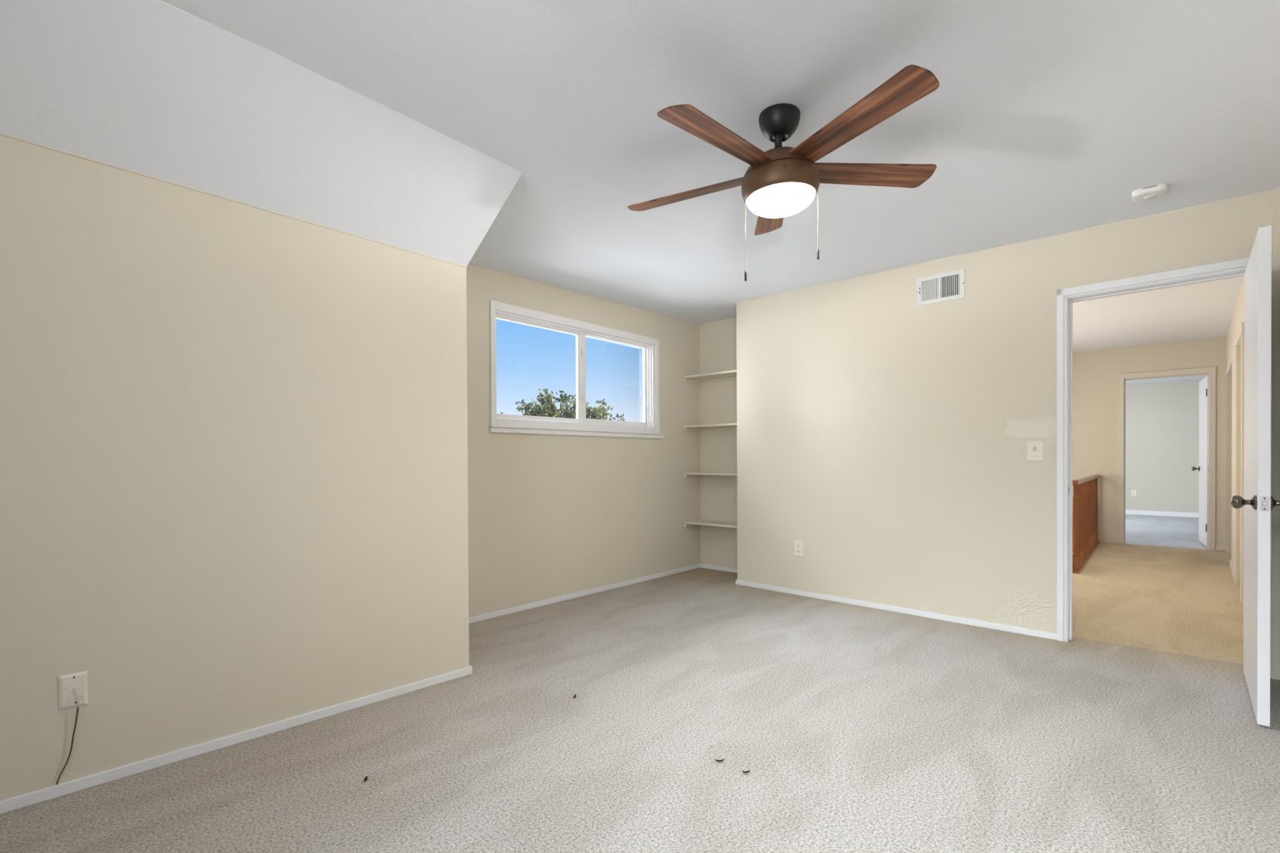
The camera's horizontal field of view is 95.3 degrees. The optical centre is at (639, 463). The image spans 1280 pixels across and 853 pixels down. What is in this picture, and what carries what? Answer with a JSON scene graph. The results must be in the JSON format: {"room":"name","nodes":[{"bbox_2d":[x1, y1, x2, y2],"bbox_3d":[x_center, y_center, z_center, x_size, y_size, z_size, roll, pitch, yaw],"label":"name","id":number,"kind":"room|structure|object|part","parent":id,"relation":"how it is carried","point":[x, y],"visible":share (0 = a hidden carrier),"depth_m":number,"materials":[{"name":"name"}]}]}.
{"room":"empty bedroom","nodes":[
{"label":"empty bedroom","id":0,"kind":"room"},
{"bbox_2d":[0,134,469,800],"bbox_3d":[-2.107,0.004,1.790,0.100,2.287,3.424,0,1,44],"label":"wall","id":1,"kind":"structure","parent":0,"point":[233,435],"depth_m":2.20,"materials":[{"name":"beige paint"}]},
{"bbox_2d":[58,671,88,711],"bbox_3d":[-1.886,0.757,1.941,0.012,0.113,0.070,0,1,44],"label":"cable plate","id":2,"kind":"object","parent":1,"relation":"attached to","point":[78,682],"visible":1,"depth_m":1.94,"materials":[{"name":"beige plastic"}]},
{"bbox_2d":[55,689,79,785],"bbox_3d":[-1.891,0.902,1.927,0.058,0.300,0.018,-1,0,-32],"label":"cable","id":3,"kind":"object","parent":2,"relation":"hanging from","point":[74,691],"visible":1,"depth_m":1.93,"materials":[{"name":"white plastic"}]},
{"bbox_2d":[0,132,466,267],"bbox_3d":[-2.048,-1.033,1.774,0.007,0.094,3.346,0,1,44],"label":"trim","id":4,"kind":"structure","parent":1,"relation":"attached to","point":[1,134],"depth_m":2.19,"materials":[{"name":"paint"}]},
{"bbox_2d":[0,666,471,814],"bbox_3d":[-2.040,1.077,1.781,0.012,0.040,3.386,0,1,44],"label":"baseboard","id":5,"kind":"structure","parent":1,"relation":"attached to","point":[33,797],"depth_m":2.20,"materials":[{"name":"white paint"}]},
{"bbox_2d":[0,0,522,266],"bbox_3d":[-1.943,-1.119,1.647,0.746,0.454,3.394,0,1,42],"label":"ceiling","id":6,"kind":"structure","parent":0,"point":[155,88],"depth_m":2.03,"materials":[{"name":"white paint"}]},
{"bbox_2d":[163,1,469,146],"bbox_3d":[-0.080,-1.575,2.095,4.410,0.080,6.950,0,1,42],"label":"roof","id":7,"kind":"structure","parent":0,"point":[163,2],"depth_m":2.12,"materials":[{"name":"white paint"}]},
{"bbox_2d":[466,264,700,617],"bbox_3d":[-0.485,-0.158,4.782,0.140,2.550,3.400,0,1,42],"label":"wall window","id":8,"kind":"structure","parent":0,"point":[550,516],"depth_m":4.65,"materials":[{"name":"beige paint"}]},
{"bbox_2d":[488,299,665,438],"bbox_3d":[-0.455,-0.683,4.774,0.165,0.917,1.892,0,1,42],"label":"window","id":9,"kind":"structure","parent":8,"relation":"attached to","point":[649,428],"depth_m":4.73,"materials":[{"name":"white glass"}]},
{"bbox_3d":[-0.760,-0.697,4.451,0.024,0.744,0.868,0,1,42],"label":"sash","id":10,"kind":"part","parent":9,"relation":"part of","materials":[{"name":"clear glass"}]},
{"bbox_3d":[-0.406,-0.250,4.735,0.040,0.050,1.892,0,1,42],"label":"sill","id":11,"kind":"part","parent":9,"relation":"part of","materials":[{"name":"white wood"}]},
{"bbox_3d":[-0.225,-0.698,5.097,0.028,0.756,0.845,0,1,42],"label":"sash","id":12,"kind":"part","parent":9,"relation":"part of","materials":[{"name":"clear glass"}]},
{"bbox_2d":[467,263,699,324],"bbox_3d":[-0.452,-1.369,4.712,0.007,0.058,3.172,0,1,42],"label":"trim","id":13,"kind":"structure","parent":8,"relation":"attached to","point":[468,264],"depth_m":4.59,"materials":[{"name":"paint"}]},
{"bbox_2d":[468,563,701,623],"bbox_3d":[-0.436,1.048,4.725,0.012,0.040,3.172,0,1,42],"label":"baseboard","id":14,"kind":"structure","parent":8,"relation":"attached to","point":[519,608],"depth_m":4.62,"materials":[{"name":"white paint"}]},
{"bbox_2d":[0,514,1279,852],"bbox_3d":[3.803,1.168,5.264,5.920,0.250,16.400,0,1,42],"label":"floor","id":15,"kind":"structure","parent":0,"point":[856,729],"depth_m":2.24,"materials":[{"name":"grey carpet"}]},
{"bbox_2d":[1072,474,1100,573],"bbox_3d":[4.553,0.586,6.889,1.227,0.884,2.764,0,1,42],"label":"stair railing","id":16,"kind":"object","parent":15,"relation":"on","point":[1086,490],"visible":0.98,"depth_m":6.18,"materials":[{"name":"brown wood"}]},
{"bbox_3d":[3.657,0.178,5.885,1.223,0.046,0.080,0,1,42],"label":"return rail","id":17,"kind":"part","parent":16,"relation":"part of","materials":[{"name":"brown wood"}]},
{"bbox_3d":[5.003,1.017,6.524,0.060,0.022,2.690,0,1,42],"label":"rail","id":18,"kind":"part","parent":16,"relation":"part of","materials":[{"name":"brown wood"}]},
{"bbox_3d":[4.996,0.171,6.514,0.068,0.040,2.700,0,1,42],"label":"handrail","id":19,"kind":"part","parent":16,"relation":"part of","materials":[{"name":"beige wood"}]},
{"bbox_3d":[5.896,0.586,7.511,0.040,0.818,0.049,0,1,42],"label":"wall post","id":20,"kind":"part","parent":16,"relation":"part of","materials":[{"name":"beige paint"}]},
{"bbox_2d":[699,317,737,568],"bbox_3d":[0.919,-0.181,5.708,0.980,2.570,0.120,0,1,42],"label":"wall","id":21,"kind":"structure","parent":0,"point":[717,339],"depth_m":5.75,"materials":[{"name":"beige paint"}]},
{"bbox_2d":[684,369,736,383],"bbox_3d":[0.781,-0.827,5.562,0.710,0.052,0.269,0,1,42],"label":"wall shelf","id":22,"kind":"object","parent":21,"relation":"attached to","point":[728,375],"visible":0.76,"depth_m":5.64,"materials":[{"name":"beige paint"}]},
{"bbox_2d":[684,422,737,431],"bbox_3d":[0.783,-0.344,5.565,0.710,0.052,0.269,0,1,42],"label":"wall shelf","id":23,"kind":"object","parent":21,"relation":"attached to","point":[700,428],"visible":0.7,"depth_m":5.66,"materials":[{"name":"beige paint"}]},
{"bbox_2d":[684,519,737,528],"bbox_3d":[0.788,0.595,5.572,0.710,0.052,0.269,0,1,42],"label":"wall shelf","id":24,"kind":"object","parent":21,"relation":"attached to","point":[695,522],"visible":0.69,"depth_m":5.59,"materials":[{"name":"beige paint"}]},
{"bbox_2d":[684,471,737,478],"bbox_3d":[0.786,0.115,5.569,0.710,0.052,0.269,0,1,42],"label":"wall shelf","id":25,"kind":"object","parent":21,"relation":"attached to","point":[697,474],"visible":0.72,"depth_m":5.63,"materials":[{"name":"beige paint"}]},
{"bbox_2d":[701,564,737,573],"bbox_3d":[0.877,1.034,5.671,0.715,0.040,0.012,0,1,42],"label":"baseboard","id":26,"kind":"structure","parent":21,"relation":"attached to","point":[703,566],"depth_m":5.75,"materials":[{"name":"white paint"}]},
{"bbox_2d":[160,0,1279,324],"bbox_3d":[-0.055,-1.354,2.176,4.220,0.055,6.700,0,1,42],"label":"ceiling","id":27,"kind":"structure","parent":0,"point":[1043,118],"depth_m":2.22,"materials":[{"name":"white paint"}]},
{"bbox_2d":[627,64,939,280],"bbox_3d":[0.512,-1.039,2.255,1.255,0.646,1.220,0,1,42],"label":"ceiling fan","id":28,"kind":"object","parent":27,"relation":"hanging from","point":[780,182],"visible":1,"depth_m":2.17,"materials":[{"name":"brown wood"}]},
{"bbox_3d":[0.209,-1.130,2.449,0.557,0.006,0.140,-2,14,26],"label":"blade","id":29,"kind":"part","parent":28,"relation":"part of","materials":[{"name":"brown wood"}]},
{"bbox_3d":[0.282,-1.123,2.013,0.140,0.006,0.557,15,13,43],"label":"blade","id":30,"kind":"part","parent":28,"relation":"part of","materials":[{"name":"brown wood"}]},
{"bbox_3d":[0.413,-0.887,2.284,0.002,0.263,0.003,0,1,42],"label":"pull chain","id":31,"kind":"part","parent":28,"relation":"part of","materials":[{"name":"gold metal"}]},
{"bbox_3d":[0.601,-1.154,2.654,0.140,0.006,0.557,-15,0,9],"label":"blade","id":32,"kind":"part","parent":28,"relation":"part of","materials":[{"name":"brown wood"}]},
{"bbox_2d":[774,185,782,192],"bbox_3d":[0.530,-1.053,2.233,0.026,0.018,0.026,-2,2,42],"label":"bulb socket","id":33,"kind":"object","parent":28,"relation":"attached to","point":[778,188],"depth_m":2.22,"materials":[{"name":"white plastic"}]},
{"bbox_3d":[0.552,-1.016,2.285,0.262,0.072,0.262,-2,2,42],"label":"lamp shade","id":34,"kind":"part","parent":28,"relation":"part of","materials":[{"name":"white glass"}]},
{"bbox_3d":[0.720,-1.142,1.948,0.140,0.006,0.557,10,-5,-27],"label":"blade","id":35,"kind":"part","parent":28,"relation":"part of","materials":[{"name":"brown wood"}]},
{"bbox_3d":[0.916,-1.162,2.344,0.557,0.006,0.140,-3,-11,-10],"label":"blade","id":36,"kind":"part","parent":28,"relation":"part of","materials":[{"name":"brown wood"}]},
{"bbox_2d":[1131,183,1168,202],"bbox_3d":[2.539,-1.344,2.903,0.140,0.040,0.142,0,1,42],"label":"smoke detector","id":37,"kind":"object","parent":27,"relation":"attached to","point":[1157,191],"visible":1,"depth_m":2.87,"materials":[{"name":"white plastic"}]},
{"bbox_2d":[736,191,1272,633],"bbox_3d":[2.279,-0.176,4.133,3.400,2.570,0.600,0,1,44],"label":"wall","id":38,"kind":"structure","parent":0,"point":[877,429],"depth_m":4.01,"materials":[{"name":"beige paint"}]},
{"bbox_2d":[794,540,803,556],"bbox_3d":[1.276,0.684,4.689,0.083,0.124,0.008,0,1,44],"label":"wall outlet","id":39,"kind":"object","parent":38,"relation":"attached to","point":[798,545],"visible":1,"depth_m":4.69,"materials":[{"name":"beige plastic"}]},
{"bbox_2d":[735,579,1056,639],"bbox_3d":[1.674,1.041,4.307,2.317,0.040,0.013,0,1,44],"label":"baseboard","id":40,"kind":"structure","parent":38,"relation":"attached to","point":[1010,628],"depth_m":4.08,"materials":[{"name":"white paint"}]},
{"bbox_2d":[916,268,964,306],"bbox_3d":[2.025,-1.188,3.939,0.300,0.193,0.015,0,1,44],"label":"air vent","id":41,"kind":"object","parent":38,"relation":"in","point":[948,286],"visible":1,"depth_m":3.94,"materials":[{"name":"white metal"}]},
{"bbox_2d":[736,190,1272,303],"bbox_3d":[2.004,-1.375,3.968,3.231,0.052,0.007,0,1,44],"label":"trim","id":42,"kind":"structure","parent":38,"relation":"attached to","point":[1269,190],"depth_m":3.60,"materials":[{"name":"paint"}]},
{"bbox_2d":[1017,422,1048,438],"bbox_3d":[2.416,-0.201,3.581,0.163,0.088,0.003,0,1,44],"label":"blank plate","id":43,"kind":"object","parent":38,"relation":"attached to","point":[1024,430],"visible":1,"depth_m":3.58,"materials":[{"name":"paint"}]},
{"bbox_2d":[1026,440,1043,461],"bbox_3d":[2.418,-0.075,3.571,0.085,0.126,0.016,0,1,44],"label":"light switch","id":44,"kind":"object","parent":38,"relation":"attached to","point":[1034,448],"visible":1,"depth_m":3.57,"materials":[{"name":"beige plastic"}]},
{"bbox_3d":[2.418,-0.075,3.571,0.027,0.066,0.001,0,1,44],"label":"switch frame","id":45,"kind":"part","parent":44,"relation":"part of","materials":[{"name":"white plastic"}]},
{"bbox_2d":[1056,253,1272,678],"bbox_3d":[2.855,0.013,3.229,0.880,2.100,0.134,0,1,44],"label":"door frame","id":46,"kind":"structure","parent":38,"relation":"attached to","point":[1066,297],"depth_m":3.46,"materials":[{"name":"white paint"}]},
{"bbox_2d":[1072,337,1226,546],"bbox_3d":[6.463,-0.084,7.105,4.000,2.802,0.110,0,1,42],"label":"wall","id":47,"kind":"structure","parent":0,"point":[1095,373],"depth_m":7.43,"materials":[{"name":"beige paint"}]},
{"bbox_2d":[1099,537,1118,543],"bbox_3d":[5.974,0.984,7.472,0.245,0.065,0.012,0,1,42],"label":"baseboard","id":48,"kind":"structure","parent":47,"relation":"attached to","point":[1113,540],"depth_m":7.45,"materials":[{"name":"beige paint"}]},
{"bbox_2d":[1118,366,1215,551],"bbox_3d":[6.422,-0.056,7.133,0.878,2.147,0.127,0,1,42],"label":"door frame","id":49,"kind":"structure","parent":47,"relation":"attached to","point":[1210,371],"depth_m":6.99,"materials":[{"name":"beige paint"}]},
{"bbox_2d":[1191,376,1207,546],"bbox_3d":[6.981,-0.027,7.204,0.186,2.038,0.758,0,1,38],"label":"door","id":50,"kind":"structure","parent":47,"relation":"in","point":[1202,468],"depth_m":7.22,"materials":[{"name":"white paint"}]},
{"bbox_3d":[7.134,0.066,7.485,0.076,0.062,0.062,0,1,38],"label":"knob","id":51,"kind":"part","parent":50,"relation":"part of","materials":[{"name":"grey metal"}]},
{"bbox_2d":[1215,545,1225,551],"bbox_3d":[7.280,0.987,6.308,1.500,0.065,0.012,0,1,42],"label":"baseboard","id":52,"kind":"structure","parent":47,"relation":"attached to","point":[1218,548],"depth_m":6.78,"materials":[{"name":"beige paint"}]},
{"bbox_2d":[1072,275,1244,385],"bbox_3d":[6.172,-1.504,7.227,5.000,0.100,10.270,0,1,42],"label":"ceiling","id":53,"kind":"structure","parent":0,"point":[1202,311],"depth_m":5.76,"materials":[{"name":"paint"}]},
{"bbox_2d":[1125,379,1201,512],"bbox_3d":[9.561,-0.251,11.034,5.000,2.550,0.100,0,1,42],"label":"wall","id":54,"kind":"structure","parent":0,"point":[1162,419],"depth_m":10.83,"materials":[{"name":"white paint"}]},
{"bbox_2d":[1131,489,1136,496],"bbox_3d":[9.409,0.566,11.106,0.072,0.115,0.008,0,1,42],"label":"bedroom outlet","id":55,"kind":"object","parent":54,"relation":"attached to","point":[1133,492],"visible":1,"depth_m":11.11,"materials":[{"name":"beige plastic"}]},
{"bbox_2d":[1125,510,1199,517],"bbox_3d":[9.679,0.932,10.867,4.400,0.085,0.012,0,1,42],"label":"baseboard","id":56,"kind":"structure","parent":54,"relation":"attached to","point":[1127,512],"depth_m":10.83,"materials":[{"name":"white paint"}]},
{"bbox_2d":[1225,186,1279,679],"bbox_3d":[4.991,-0.185,4.771,0.116,2.552,5.332,0,1,43],"label":"wall","id":57,"kind":"structure","parent":0,"point":[1237,317],"depth_m":2.87,"materials":[{"name":"beige paint"}]},
{"bbox_2d":[1226,361,1231,374],"bbox_3d":[6.316,-1.014,6.172,0.115,0.012,1.201,0,1,43],"label":"trim","id":58,"kind":"structure","parent":57,"relation":"attached to","point":[1229,371],"depth_m":6.35,"materials":[{"name":"white paint"}]},
{"bbox_2d":[1229,560,1234,578],"bbox_3d":[5.507,0.997,5.412,0.014,0.075,1.050,0,1,44],"label":"baseboard","id":59,"kind":"structure","parent":57,"relation":"attached to","point":[1231,565],"depth_m":5.49,"materials":[{"name":"beige paint"}]},
{"bbox_2d":[1234,322,1244,602],"bbox_3d":[4.830,-0.010,4.698,0.019,2.105,0.900,0,1,43],"label":"door frame","id":60,"kind":"structure","parent":57,"relation":"attached to","point":[1240,336],"depth_m":4.42,"materials":[{"name":"beige paint"}]},
{"bbox_2d":[1231,225,1279,726],"bbox_3d":[2.787,0.050,2.638,0.186,2.010,0.818,0,1,43],"label":"door","id":61,"kind":"structure","parent":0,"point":[1258,503],"depth_m":2.36,"materials":[{"name":"white paint"}]},
{"bbox_3d":[2.508,0.161,2.436,0.057,0.057,0.057,0,1,43],"label":"knob","id":62,"kind":"part","parent":61,"relation":"part of","materials":[{"name":"grey metal"}]},
{"bbox_3d":[2.514,0.162,2.347,0.025,0.058,0.001,0,1,43],"label":"latch plate","id":63,"kind":"part","parent":61,"relation":"part of","materials":[{"name":"white metal"}]},
{"bbox_3d":[2.602,0.161,2.347,0.057,0.057,0.057,0,1,43],"label":"knob","id":64,"kind":"part","parent":61,"relation":"part of","materials":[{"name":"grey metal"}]},
{"label":"outside","id":65,"kind":"structure","parent":0,"visible":0},
{"bbox_3d":[-7.836,4.009,24.437,35.800,0.100,42.000,0,1,42],"label":"ground","id":66,"kind":"structure","parent":65,"visible":0},
{"bbox_2d":[500,387,624,421],"bbox_3d":[-1.584,1.174,13.300,3.314,5.692,3.388,0,0,-4],"label":"tree","id":67,"kind":"object","parent":66,"relation":"on","point":[550,410],"visible":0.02,"depth_m":12.67,"materials":[{"name":"green plant"}]}
]}

